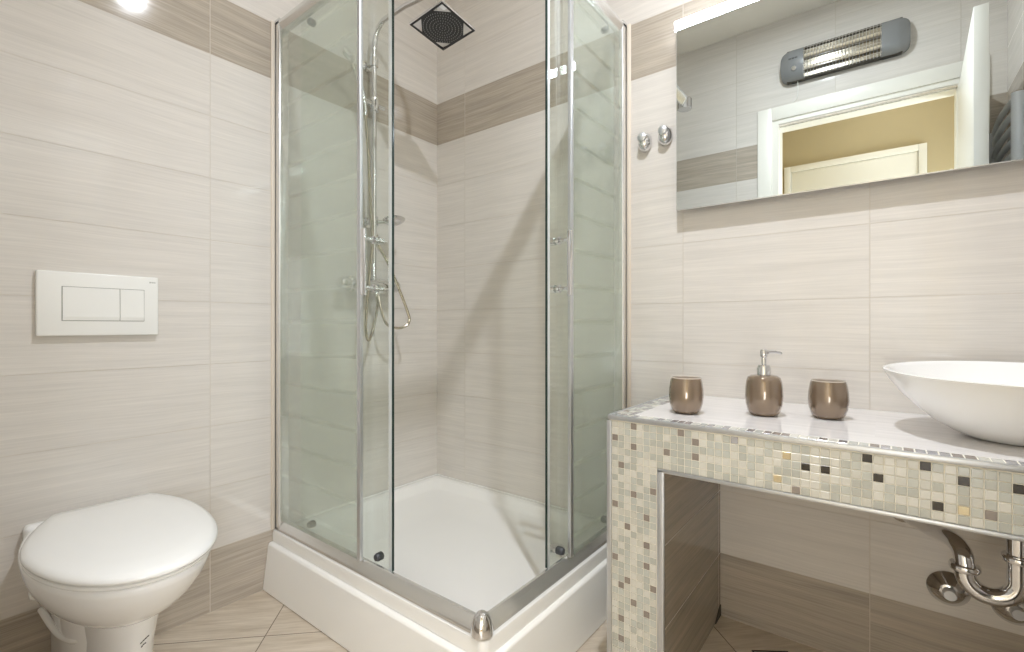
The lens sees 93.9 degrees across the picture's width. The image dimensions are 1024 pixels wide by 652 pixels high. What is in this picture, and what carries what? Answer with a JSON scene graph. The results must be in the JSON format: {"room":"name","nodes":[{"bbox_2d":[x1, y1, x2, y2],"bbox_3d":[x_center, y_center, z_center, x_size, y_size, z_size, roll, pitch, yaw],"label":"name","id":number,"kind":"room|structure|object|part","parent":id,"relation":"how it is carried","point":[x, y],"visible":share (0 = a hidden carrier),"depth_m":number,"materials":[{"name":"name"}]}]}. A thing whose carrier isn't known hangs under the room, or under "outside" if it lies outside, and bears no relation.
{"room":"bathroom","nodes":[
{"label":"bathroom","id":0,"kind":"room"},
{"bbox_2d":[22,521,43,540],"bbox_3d":[-1.135,0.551,1.296,0.040,0.104,0.268,0,0,38],"label":"hinge","id":1,"kind":"object","parent":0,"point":[29,528],"depth_m":1.19,"materials":[{"name":"white ceramic"}]},
{"bbox_2d":[0,0,436,651],"bbox_3d":[-0.902,-0.422,1.730,0.120,2.690,1.840,0,0,38],"label":"wall","id":2,"kind":"structure","parent":0,"point":[135,135],"depth_m":1.52,"materials":[{"name":"beige tile"}]},
{"bbox_2d":[35,270,157,335],"bbox_3d":[-1.131,-0.059,1.317,0.021,0.169,0.259,0,0,38],"label":"flush plate","id":3,"kind":"object","parent":2,"relation":"attached to","point":[66,303],"visible":1,"depth_m":1.30,"materials":[{"name":"white plastic"}]},
{"bbox_2d":[337,0,474,341],"bbox_3d":[-0.395,-0.596,1.855,0.561,1.315,0.280,0,0,27],"label":"shower column","id":4,"kind":"structure","parent":2,"relation":"attached to","point":[441,24],"depth_m":1.92,"materials":[{"name":"silver metal"}]},
{"bbox_3d":[-0.652,-0.169,1.856,0.050,0.050,0.042,0,0,38],"label":"mixer knob","id":5,"kind":"part","parent":4,"relation":"part of","materials":[{"name":"silver metal"}]},
{"bbox_2d":[341,46,367,114],"bbox_3d":[-0.609,-0.949,1.853,0.041,0.216,0.143,0,0,16],"label":"shower","id":6,"kind":"object","parent":4,"relation":"on","point":[346,51],"visible":0.73,"depth_m":1.83,"materials":[{"name":"silver metal"}]},
{"bbox_3d":[-0.599,-0.927,1.872,0.024,0.174,0.100,0,0,21],"label":"handle","id":7,"kind":"part","parent":6,"relation":"part of","materials":[{"name":"silver metal"}]},
{"bbox_3d":[-0.502,-0.433,1.987,0.097,0.037,0.117,0,0,38],"label":"soap dish","id":8,"kind":"part","parent":4,"relation":"part of","materials":[{"name":"silver metal"}]},
{"bbox_3d":[-0.505,-0.169,2.045,0.050,0.050,0.042,0,0,38],"label":"mixer knob","id":9,"kind":"part","parent":4,"relation":"part of","materials":[{"name":"silver metal"}]},
{"bbox_3d":[-0.411,-0.715,1.857,0.411,1.077,0.025,0,0,35],"label":"riser arm","id":10,"kind":"part","parent":4,"relation":"part of","materials":[{"name":"silver metal"}]},
{"bbox_2d":[153,590,823,651],"bbox_3d":[0.001,0.963,1.029,2.405,0.080,1.840,0,0,38],"label":"floor","id":11,"kind":"structure","parent":0,"point":[257,622],"depth_m":1.42,"materials":[{"name":"beige tile"}]},
{"bbox_2d":[18,492,217,651],"bbox_3d":[-0.916,0.695,1.128,0.591,0.457,0.344,0,0,38],"label":"toilet","id":12,"kind":"object","parent":11,"relation":"on","point":[104,574],"visible":1,"depth_m":1.02,"materials":[{"name":"white ceramic"}]},
{"bbox_3d":[-0.924,0.578,1.132,0.573,0.139,0.330,0,0,38],"label":"bowl","id":13,"kind":"part","parent":12,"relation":"part of","materials":[{"name":"white ceramic"}]},
{"bbox_3d":[-0.899,0.502,1.115,0.522,0.009,0.338,0,0,38],"label":"seat","id":14,"kind":"part","parent":12,"relation":"part of","materials":[{"name":"white plastic"}]},
{"bbox_3d":[-0.898,0.479,1.114,0.545,0.027,0.344,0,0,38],"label":"lid","id":15,"kind":"part","parent":12,"relation":"part of","materials":[{"name":"white plastic"}]},
{"bbox_2d":[263,475,606,651],"bbox_3d":[-0.212,0.822,1.682,1.027,0.197,0.827,0,0,38],"label":"shower tray","id":16,"kind":"object","parent":11,"relation":"on","point":[472,546],"visible":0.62,"depth_m":1.50,"materials":[{"name":"white plastic"}]},
{"bbox_2d":[271,0,630,640],"bbox_3d":[-0.214,-0.183,1.698,1.006,1.811,0.806,0,0,38],"label":"shower enclosure","id":17,"kind":"object","parent":16,"relation":"on","point":[481,624],"visible":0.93,"depth_m":1.63,"materials":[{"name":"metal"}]},
{"bbox_3d":[-0.821,-0.183,1.706,0.032,1.811,0.036,0,0,38],"label":"wall post","id":18,"kind":"part","parent":17,"relation":"part of","materials":[{"name":"metal"}]},
{"bbox_3d":[-0.453,-1.056,1.421,0.964,0.042,0.036,0,0,38],"label":"rail","id":19,"kind":"part","parent":17,"relation":"part of","materials":[{"name":"metal"}]},
{"bbox_3d":[-0.421,-0.182,1.355,0.018,0.190,0.012,0,0,38],"label":"door handle","id":20,"kind":"part","parent":17,"relation":"part of","materials":[{"name":"silver metal"}]},
{"bbox_3d":[-0.453,0.703,1.421,0.964,0.038,0.036,0,0,38],"label":"rail","id":21,"kind":"part","parent":17,"relation":"part of","materials":[{"name":"metal"}]},
{"bbox_3d":[0.165,0.703,1.428,0.036,0.038,0.765,0,0,38],"label":"rail","id":22,"kind":"part","parent":17,"relation":"part of","materials":[{"name":"metal"}]},
{"bbox_3d":[0.165,-0.182,1.376,0.012,0.190,0.014,0,0,38],"label":"door handle","id":23,"kind":"part","parent":17,"relation":"part of","materials":[{"name":"silver metal"}]},
{"bbox_3d":[0.165,-1.056,1.428,0.036,0.042,0.765,0,0,38],"label":"rail","id":24,"kind":"part","parent":17,"relation":"part of","materials":[{"name":"metal"}]},
{"bbox_3d":[0.390,-0.183,1.717,0.036,1.811,0.032,0,0,38],"label":"wall post","id":25,"kind":"part","parent":17,"relation":"part of","materials":[{"name":"metal"}]},
{"bbox_2d":[752,650,787,651],"bbox_3d":[0.728,0.921,1.305,0.100,0.002,0.100,0,0,3],"label":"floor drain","id":26,"kind":"object","parent":11,"relation":"on","point":[752,650],"visible":1,"depth_m":1.35,"materials":[{"name":"metal"}]},
{"bbox_2d":[607,395,1023,651],"bbox_3d":[0.792,0.574,1.109,1.007,0.697,0.502,0,0,38],"label":"countertop","id":27,"kind":"structure","parent":11,"relation":"on","point":[666,468],"depth_m":1.11,"materials":[{"name":"beige tile"}]},
{"bbox_3d":[0.248,0.581,1.218,0.013,0.683,0.008,0,0,38],"label":"pillar edge trim","id":28,"kind":"part","parent":27,"relation":"part of","materials":[{"name":"metal"}]},
{"bbox_3d":[0.401,0.232,1.418,0.008,0.014,0.493,0,0,38],"label":"edge trim","id":29,"kind":"part","parent":27,"relation":"part of","materials":[{"name":"metal"}]},
{"bbox_3d":[0.354,0.631,1.137,0.016,0.581,0.010,0,0,38],"label":"pillar edge trim","id":30,"kind":"part","parent":27,"relation":"part of","materials":[{"name":"metal"}]},
{"bbox_2d":[669,376,703,413],"bbox_3d":[0.454,0.179,1.245,0.086,0.093,0.086,0,0,38],"label":"tumbler","id":31,"kind":"object","parent":27,"relation":"on","point":[686,393],"visible":1,"depth_m":1.21,"materials":[{"name":"brown metal"}]},
{"bbox_2d":[745,349,783,416],"bbox_3d":[0.640,0.143,1.214,0.087,0.166,0.087,0,0,38],"label":"soap dispenser","id":32,"kind":"object","parent":27,"relation":"on","point":[764,396],"visible":1,"depth_m":1.19,"materials":[{"name":"brown metal"}]},
{"bbox_2d":[745,374,783,416],"bbox_3d":[0.640,0.174,1.214,0.087,0.103,0.087,0,0,38],"label":"bottle","id":33,"kind":"object","parent":32,"relation":"attached to","point":[764,396],"depth_m":1.18,"materials":[{"name":"brown metal"}]},
{"bbox_3d":[0.663,0.067,1.209,0.039,0.011,0.009,0,0,14],"label":"spout","id":34,"kind":"part","parent":32,"relation":"part of","materials":[{"name":"silver metal"}]},
{"bbox_3d":[0.642,0.232,0.914,1.005,0.012,0.008,0,0,38],"label":"edge trim","id":35,"kind":"part","parent":27,"relation":"part of","materials":[{"name":"tile"}]},
{"bbox_2d":[808,379,849,419],"bbox_3d":[0.776,0.179,1.172,0.086,0.093,0.086,0,0,38],"label":"tumbler","id":36,"kind":"object","parent":27,"relation":"on","point":[828,399],"visible":1,"depth_m":1.14,"materials":[{"name":"brown metal"}]},
{"bbox_2d":[636,396,1023,461],"bbox_3d":[0.828,0.232,1.108,0.950,0.012,0.460,0,0,38],"label":"countertop","id":37,"kind":"structure","parent":27,"relation":"on","point":[898,429],"depth_m":1.09,"materials":[{"name":"tile"}]},
{"bbox_3d":[0.694,0.344,0.874,0.876,0.008,0.010,0,0,38],"label":"edge trim","id":38,"kind":"part","parent":27,"relation":"part of","materials":[{"name":"tile"}]},
{"bbox_2d":[883,361,1023,446],"bbox_3d":[1.002,0.154,0.946,0.425,0.143,0.425,0,0,38],"label":"washbasin","id":39,"kind":"object","parent":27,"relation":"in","point":[982,400],"visible":1,"depth_m":0.92,"materials":[{"name":"white ceramic"}]},
{"bbox_2d":[437,0,1023,651],"bbox_3d":[0.528,-0.422,1.709,2.165,2.690,0.120,0,0,38],"label":"wall","id":40,"kind":"structure","parent":0,"point":[847,283],"depth_m":1.58,"materials":[{"name":"beige tile"}]},
{"bbox_2d":[637,132,651,152],"bbox_3d":[0.456,-0.642,1.661,0.049,0.068,0.041,0,0,38],"label":"robe hook","id":41,"kind":"object","parent":40,"relation":"attached to","point":[644,139],"visible":1,"depth_m":1.65,"materials":[{"name":"silver metal"}]},
{"bbox_3d":[0.451,-0.652,1.655,0.030,0.030,0.025,0,0,38],"label":"knob","id":42,"kind":"part","parent":41,"relation":"part of","materials":[{"name":"metal"}]},
{"bbox_2d":[658,125,672,145],"bbox_3d":[0.514,-0.648,1.617,0.049,0.068,0.041,0,0,38],"label":"robe hook","id":43,"kind":"object","parent":40,"relation":"attached to","point":[665,133],"visible":1,"depth_m":1.61,"materials":[{"name":"silver metal"}]},
{"bbox_3d":[0.509,-0.658,1.610,0.030,0.030,0.025,0,0,38],"label":"knob","id":44,"kind":"part","parent":43,"relation":"part of","materials":[{"name":"metal"}]},
{"bbox_2d":[676,0,1023,210],"bbox_3d":[0.923,-0.674,1.300,0.949,0.591,0.039,0,0,38],"label":"wall mirror","id":45,"kind":"object","parent":40,"relation":"attached to","point":[774,98],"visible":1,"depth_m":1.30,"materials":[{"name":"mirror"}]},
{"bbox_2d":[674,0,756,31],"bbox_3d":[0.925,-0.988,1.298,0.956,0.033,0.041,0,0,38],"label":"light","id":46,"kind":"object","parent":45,"relation":"attached to","point":[730,5],"visible":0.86,"depth_m":1.50,"materials":[{"name":"metal"}]},
{"bbox_2d":[926,570,970,605],"bbox_3d":[1.077,0.655,1.177,0.084,0.084,0.046,0,0,38],"label":"valve","id":47,"kind":"object","parent":40,"relation":"attached to","point":[942,585],"visible":0.95,"depth_m":1.18,"materials":[{"name":"silver metal"}]},
{"bbox_2d":[991,602,1023,625],"bbox_3d":[1.168,0.659,1.106,0.084,0.084,0.046,0,0,38],"label":"valve","id":48,"kind":"object","parent":40,"relation":"attached to","point":[1014,615],"visible":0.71,"depth_m":1.11,"materials":[{"name":"silver metal"}]},
{"bbox_2d":[893,517,1023,606],"bbox_3d":[0.979,0.458,1.095,0.113,0.219,0.345,0,0,3],"label":"drain pipe","id":49,"kind":"object","parent":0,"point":[964,566],"visible":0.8,"depth_m":0.97,"materials":[{"name":"silver metal"}]}
]}

